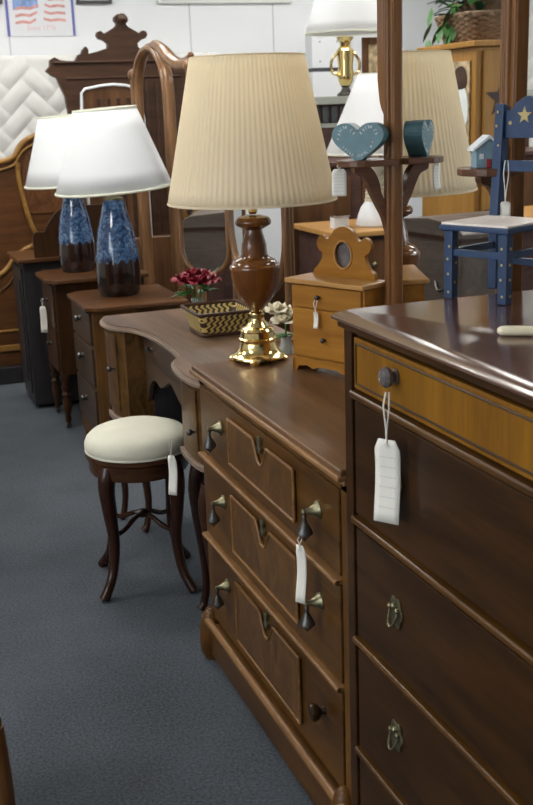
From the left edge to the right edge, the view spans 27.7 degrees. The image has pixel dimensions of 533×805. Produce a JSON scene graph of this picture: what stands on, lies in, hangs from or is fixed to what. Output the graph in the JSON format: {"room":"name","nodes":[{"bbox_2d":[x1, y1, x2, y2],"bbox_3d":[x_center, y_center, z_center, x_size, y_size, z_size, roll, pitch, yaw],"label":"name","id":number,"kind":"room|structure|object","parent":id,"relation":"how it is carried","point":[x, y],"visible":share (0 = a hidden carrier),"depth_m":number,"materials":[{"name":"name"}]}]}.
{"room":"used furniture store","nodes":[
{"label":"used furniture store","id":0,"kind":"room"},
{"bbox_2d":[0,382,313,804],"bbox_3d":[0.321,0.768,3.025,9.000,0.100,9.900,-8,16,-19],"label":"floor","id":1,"kind":"structure","parent":0,"point":[118,701],"depth_m":3.09,"materials":[{"name":"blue carpet"}]},
{"bbox_2d":[0,715,15,804],"bbox_3d":[-0.753,0.534,2.032,0.469,0.951,0.420,-8,16,-19],"label":"wooden chair","id":2,"kind":"object","parent":1,"relation":"on","point":[7,794],"visible":1,"depth_m":1.96,"materials":[{"name":"brown wood"}]},
{"bbox_2d":[0,133,86,384],"bbox_3d":[-1.506,-0.832,6.206,1.030,1.434,0.240,-8,16,-19],"label":"headboard","id":3,"kind":"object","parent":1,"relation":"on","point":[24,212],"visible":0.35,"depth_m":6.23,"materials":[{"name":"brown wood"}]},
{"bbox_2d":[7,204,101,404],"bbox_3d":[-1.076,-0.549,5.811,0.535,1.027,0.410,-8,16,-19],"label":"washstand","id":4,"kind":"object","parent":1,"relation":"on","point":[44,255],"visible":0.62,"depth_m":5.61,"materials":[{"name":"brown wood"}]},
{"bbox_2d":[32,204,101,257],"bbox_3d":[-0.989,-0.890,5.577,0.441,0.252,0.025,-8,16,-19],"label":"backsplash","id":5,"kind":"structure","parent":4,"relation":"on","point":[45,243],"depth_m":5.53,"materials":[{"name":"brown wood"}]},
{"bbox_2d":[35,266,148,427],"bbox_3d":[-0.862,-0.291,5.454,0.495,0.741,0.410,-8,16,-19],"label":"chest","id":6,"kind":"object","parent":1,"relation":"on","point":[56,283],"visible":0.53,"depth_m":5.25,"materials":[{"name":"brown wood"}]},
{"bbox_2d":[40,298,47,331],"bbox_3d":[-1.098,-0.429,5.311,0.034,0.170,0.009,1,16,10],"label":"price tag","id":7,"kind":"object","parent":6,"relation":"hanging from","point":[43,314],"visible":1,"depth_m":5.32,"materials":[{"name":"white paper"}]},
{"bbox_2d":[24,114,95,272],"bbox_3d":[-0.947,-1.029,5.314,0.475,0.760,0.476,-11,18,-30],"label":"lamp","id":8,"kind":"object","parent":6,"relation":"on","point":[76,245],"visible":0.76,"depth_m":5.27,"materials":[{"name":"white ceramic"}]},
{"bbox_2d":[0,52,219,158],"bbox_3d":[-1.223,-1.306,7.093,2.000,1.860,0.185,-8,16,-19],"label":"mattress","id":9,"kind":"object","parent":1,"relation":"on","point":[28,93],"visible":0.04,"depth_m":6.74,"materials":[{"name":"white fabric"}]},
{"bbox_2d":[45,13,195,302],"bbox_3d":[-0.821,-1.297,6.628,0.933,2.060,0.095,-8,16,-19],"label":"headboard","id":10,"kind":"object","parent":1,"relation":"on","point":[99,79],"visible":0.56,"depth_m":6.45,"materials":[{"name":"brown wood"}]},
{"bbox_2d":[67,284,188,434],"bbox_3d":[-0.639,-0.151,5.008,0.465,0.693,0.520,-8,16,-19],"label":"nightstand","id":11,"kind":"object","parent":1,"relation":"on","point":[89,307],"visible":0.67,"depth_m":4.79,"materials":[{"name":"brown wood"}]},
{"bbox_2d":[54,105,170,296],"bbox_3d":[-0.681,-0.904,4.865,0.534,0.835,0.535,-11,18,-30],"label":"lamp","id":12,"kind":"object","parent":11,"relation":"on","point":[110,152],"visible":1,"depth_m":4.67,"materials":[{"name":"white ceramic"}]},
{"bbox_2d":[84,416,198,601],"bbox_3d":[-0.406,0.328,3.524,0.341,0.545,0.341,-4,15,-9],"label":"vanity stool","id":13,"kind":"object","parent":1,"relation":"on","point":[132,449],"visible":0.94,"depth_m":3.39,"materials":[{"name":"brown wood"}]},
{"bbox_2d":[84,416,183,460],"bbox_3d":[-0.414,0.106,3.463,0.340,0.086,0.340,-4,15,-9],"label":"seat cushion","id":14,"kind":"object","parent":13,"relation":"on","point":[132,438],"depth_m":3.36,"materials":[{"name":"beige fabric"}]},
{"bbox_2d":[168,439,176,495],"bbox_3d":[-0.275,0.187,3.141,0.028,0.170,0.012,5,17,24],"label":"price tag","id":15,"kind":"object","parent":13,"relation":"hanging from","point":[172,464],"visible":1,"depth_m":3.15,"materials":[{"name":"white paper"}]},
{"bbox_2d":[128,40,206,301],"bbox_3d":[-0.431,-0.818,5.279,0.240,1.812,1.070,-8,16,-19],"label":"arched mirror frame","id":16,"kind":"object","parent":1,"relation":"on","point":[165,58],"visible":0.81,"depth_m":5.10,"materials":[{"name":"brown wood"}]},
{"bbox_2d":[100,308,293,611],"bbox_3d":[-0.191,0.170,3.618,0.490,0.786,1.145,-8,16,-19],"label":"vanity desk","id":17,"kind":"object","parent":1,"relation":"on","point":[150,355],"visible":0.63,"depth_m":3.67,"materials":[{"name":"brown wood"}]},
{"bbox_2d":[170,267,221,302],"bbox_3d":[-0.240,-0.371,3.753,0.179,0.188,0.171,-8,16,-19],"label":"arrangement","id":18,"kind":"object","parent":17,"relation":"on","point":[201,277],"visible":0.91,"depth_m":3.74,"materials":[{"name":"red plant"}]},
{"bbox_2d":[180,299,250,336],"bbox_3d":[-0.160,-0.280,3.610,0.210,0.084,0.230,-8,16,-19],"label":"woven basket","id":19,"kind":"object","parent":17,"relation":"on","point":[219,317],"visible":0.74,"depth_m":3.54,"materials":[{"name":"beige wicker"}]},
{"bbox_2d":[178,207,294,347],"bbox_3d":[-0.079,-0.551,3.510,0.162,0.653,0.962,-8,16,-19],"label":"vanity mirror","id":20,"kind":"object","parent":17,"relation":"on","point":[208,239],"visible":0.3,"depth_m":3.79,"materials":[{"name":"brown wood"}]},
{"bbox_2d":[263,301,292,353],"bbox_3d":[0.050,-0.199,3.101,0.111,0.181,0.119,9,19,34],"label":"flower","id":21,"kind":"object","parent":17,"relation":"on","point":[282,313],"visible":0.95,"depth_m":3.08,"materials":[{"name":"beige plant"}]},
{"bbox_2d":[189,0,529,804],"bbox_3d":[0.173,-0.154,2.472,0.522,1.980,0.977,-8,16,-19],"label":"dresser","id":22,"kind":"object","parent":1,"relation":"on","point":[273,454],"depth_m":2.41,"materials":[{"name":"brown wood"}]},
{"bbox_2d":[167,52,337,366],"bbox_3d":[-0.035,-0.489,2.793,0.440,0.778,0.440,7,18,31],"label":"table lamp","id":23,"kind":"object","parent":22,"relation":"on","point":[250,138],"visible":0.98,"depth_m":2.60,"materials":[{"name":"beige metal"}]},
{"bbox_2d":[248,209,256,213],"bbox_3d":[-0.042,-0.672,2.743,0.028,0.382,0.028,-14,19,-36],"label":"socket","id":24,"kind":"object","parent":23,"relation":"attached to","point":[252,211],"depth_m":2.78,"materials":[{"name":"gold metal"}]},
{"bbox_2d":[295,537,306,603],"bbox_3d":[0.069,0.337,2.177,0.024,0.142,0.010,10,20,38],"label":"price tag","id":25,"kind":"object","parent":22,"relation":"hanging from","point":[300,552],"visible":1,"depth_m":2.18,"materials":[{"name":"white paper"}]},
{"bbox_2d":[313,300,317,328],"bbox_3d":[0.121,-0.218,2.666,0.014,0.073,0.008,13,21,43],"label":"price tag","id":26,"kind":"object","parent":22,"relation":"hanging from","point":[315,325],"visible":1,"depth_m":2.67,"materials":[{"name":"white paper"}]},
{"bbox_2d":[332,165,346,195],"bbox_3d":[0.168,-0.513,2.497,0.034,0.071,0.008,0,15,8],"label":"price tag","id":27,"kind":"object","parent":22,"relation":"hanging from","point":[339,181],"visible":1,"depth_m":2.50,"materials":[{"name":"white paper"}]},
{"bbox_2d":[337,242,349,266],"bbox_3d":[0.197,-0.367,2.680,0.059,0.071,0.004,13,21,43],"label":"round mirror","id":28,"kind":"object","parent":22,"relation":"on","point":[343,248],"depth_m":2.68,"materials":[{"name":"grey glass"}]},
{"bbox_2d":[332,122,388,159],"bbox_3d":[0.216,-0.602,2.489,0.124,0.083,0.045,4,17,22],"label":"heart","id":29,"kind":"object","parent":22,"relation":"on","point":[359,143],"visible":1,"depth_m":2.47,"materials":[{"name":"teal paint"}]},
{"bbox_2d":[336,158,398,167],"bbox_3d":[0.224,-0.555,2.503,0.123,0.014,0.124,-8,16,-19],"label":"shelf","id":30,"kind":"object","parent":22,"relation":"attached to","point":[369,162],"depth_m":2.46,"materials":[{"name":"brown wood"}]},
{"bbox_2d":[377,0,529,304],"bbox_3d":[0.378,-0.555,2.306,0.052,1.134,0.594,-8,16,-19],"label":"mirror","id":31,"kind":"object","parent":22,"relation":"on","point":[444,67],"depth_m":2.32,"materials":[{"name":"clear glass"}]},
{"bbox_2d":[467,135,493,167],"bbox_3d":[0.417,-0.478,2.051,0.060,0.060,0.044,-3,15,-5],"label":"house","id":32,"kind":"object","parent":22,"relation":"on","point":[481,150],"visible":0.66,"depth_m":2.04,"materials":[{"name":"blue paint"}]},
{"bbox_2d":[457,166,520,176],"bbox_3d":[0.412,-0.441,2.058,0.091,0.014,0.124,-8,16,-19],"label":"shelf","id":33,"kind":"object","parent":22,"relation":"attached to","point":[468,171],"depth_m":2.02,"materials":[{"name":"brown wood"}]},
{"bbox_2d":[206,147,532,331],"bbox_3d":[0.787,-0.814,6.270,2.340,1.205,0.477,-8,16,-19],"label":"cabinet","id":34,"kind":"object","parent":1,"relation":"on","point":[350,204],"visible":0.02,"depth_m":5.82,"materials":[{"name":"brown wood"}]},
{"bbox_2d":[294,206,532,290],"bbox_3d":[0.945,-0.498,5.635,1.500,0.920,0.568,-8,16,-19],"label":"dresser","id":35,"kind":"object","parent":1,"relation":"on","point":[310,256],"visible":0.15,"depth_m":5.39,"materials":[{"name":"brown wood"}]},
{"bbox_2d":[329,214,349,228],"bbox_3d":[0.354,-0.875,5.230,0.088,0.062,0.058,-8,16,-19],"label":"glass box","id":36,"kind":"object","parent":35,"relation":"on","point":[336,221],"visible":0.91,"depth_m":5.21,"materials":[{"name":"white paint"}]},
{"bbox_2d":[327,73,383,226],"bbox_3d":[0.532,-1.217,5.216,0.508,0.716,0.508,-8,16,-19],"label":"lamp","id":37,"kind":"object","parent":35,"relation":"on","point":[362,106],"visible":0.31,"depth_m":5.07,"materials":[{"name":"white paint"}]},
{"bbox_2d":[315,90,532,157],"bbox_3d":[0.910,-1.155,6.856,1.540,1.545,0.440,-8,16,-19],"label":"cabinet","id":38,"kind":"object","parent":1,"relation":"on","point":[329,108],"visible":0.06,"depth_m":6.30,"materials":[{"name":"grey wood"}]},
{"bbox_2d":[305,0,376,95],"bbox_3d":[0.465,-2.124,6.388,0.477,0.601,0.477,-8,16,-19],"label":"brass lamp","id":39,"kind":"object","parent":38,"relation":"on","point":[345,19],"visible":0.81,"depth_m":6.22,"materials":[{"name":"gold metal"}]},
{"bbox_2d":[361,37,376,72],"bbox_3d":[0.711,-2.021,6.488,0.300,0.330,0.020,-8,16,-19],"label":"picture frame","id":40,"kind":"object","parent":38,"relation":"on","point":[368,44],"visible":0.25,"depth_m":6.43,"materials":[{"name":"paint"}]},
{"bbox_2d":[368,44,376,72],"bbox_3d":[0.710,-2.022,6.489,0.220,0.250,0.008,-8,16,-19],"label":"painting","id":41,"kind":"object","parent":40,"relation":"attached to","point":[372,48],"depth_m":6.45,"materials":[{"name":"paint"}]},
{"bbox_2d":[330,290,532,804],"bbox_3d":[0.575,0.490,1.639,0.538,1.151,1.139,-8,16,-19],"label":"chest","id":42,"kind":"object","parent":1,"relation":"on","point":[440,599],"visible":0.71,"depth_m":1.70,"materials":[{"name":"brown wood"}]},
{"bbox_2d":[374,392,400,524],"bbox_3d":[0.195,0.090,1.744,0.046,0.220,0.009,8,19,34],"label":"price tag","id":43,"kind":"object","parent":42,"relation":"hanging from","point":[387,452],"visible":1,"depth_m":1.75,"materials":[{"name":"white paper"}]},
{"bbox_2d":[439,95,532,305],"bbox_3d":[0.423,-0.366,1.936,0.173,0.352,0.150,-15,20,-40],"label":"chair","id":44,"kind":"object","parent":42,"relation":"on","point":[517,122],"visible":1,"depth_m":1.96,"materials":[{"name":"blue paint"}]},
{"bbox_2d":[500,160,510,215],"bbox_3d":[0.444,-0.393,2.006,0.020,0.111,0.008,3,16,19],"label":"price tag","id":45,"kind":"object","parent":44,"relation":"hanging from","point":[505,207],"visible":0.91,"depth_m":2.01,"materials":[{"name":"white paper"}]},
{"bbox_2d":[497,326,532,335],"bbox_3d":[0.478,-0.114,1.617,0.260,0.030,0.060,1,16,12],"label":"hairbrush","id":46,"kind":"object","parent":42,"relation":"on","point":[502,330],"visible":1,"depth_m":1.63,"materials":[{"name":"beige plastic"}]},
{"bbox_2d":[527,12,532,146],"bbox_3d":[2.119,-1.866,8.238,0.950,2.100,0.185,-8,16,-19],"label":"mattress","id":47,"kind":"object","parent":1,"relation":"on","point":[530,45],"visible":0.02,"depth_m":7.91,"materials":[{"name":"white fabric"}]},
{"bbox_2d":[0,0,532,89],"bbox_3d":[-1.445,-1.808,7.079,9.000,2.850,0.100,-8,16,-19],"label":"wall","id":48,"kind":"structure","parent":0,"point":[222,28],"depth_m":7.21,"materials":[{"name":"white paint"}]},
{"bbox_2d":[3,0,77,36],"bbox_3d":[-1.436,-2.539,6.832,0.455,0.420,0.006,-8,16,-19],"label":"poster","id":49,"kind":"object","parent":48,"relation":"attached to","point":[22,17],"visible":1,"depth_m":6.86,"materials":[{"name":"paper"}]},
{"bbox_2d":[76,0,111,3],"bbox_3d":[-1.115,-2.757,6.891,0.230,0.400,0.020,-8,16,-19],"label":"framed picture","id":50,"kind":"object","parent":48,"relation":"attached to","point":[77,1],"visible":1,"depth_m":6.93,"materials":[{"name":"metal"}]},
{"bbox_2d":[189,4,191,51],"bbox_3d":[-0.489,-1.968,7.349,0.008,2.750,0.004,-8,16,-19],"label":"trim","id":51,"kind":"structure","parent":48,"relation":"attached to","point":[189,4],"depth_m":7.20,"materials":[{"name":"grey"}]},
{"bbox_2d":[157,0,291,3],"bbox_3d":[-0.279,-2.868,7.185,0.945,0.400,0.020,-8,16,-19],"label":"framed picture","id":52,"kind":"object","parent":48,"relation":"attached to","point":[158,1],"visible":1,"depth_m":7.20},
{"bbox_2d":[272,3,274,51],"bbox_3d":[0.066,-2.042,7.544,0.008,2.750,0.004,-8,16,-19],"label":"trim","id":53,"kind":"structure","parent":48,"relation":"attached to","point":[272,3],"depth_m":7.39,"materials":[{"name":"grey"}]},
{"bbox_2d":[305,36,341,96],"bbox_3d":[0.416,-2.221,7.564,0.245,0.660,0.128,-8,16,-19],"label":"upper cabinet","id":54,"kind":"object","parent":48,"relation":"attached to","point":[319,50],"visible":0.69,"depth_m":7.47,"materials":[{"name":"grey"}]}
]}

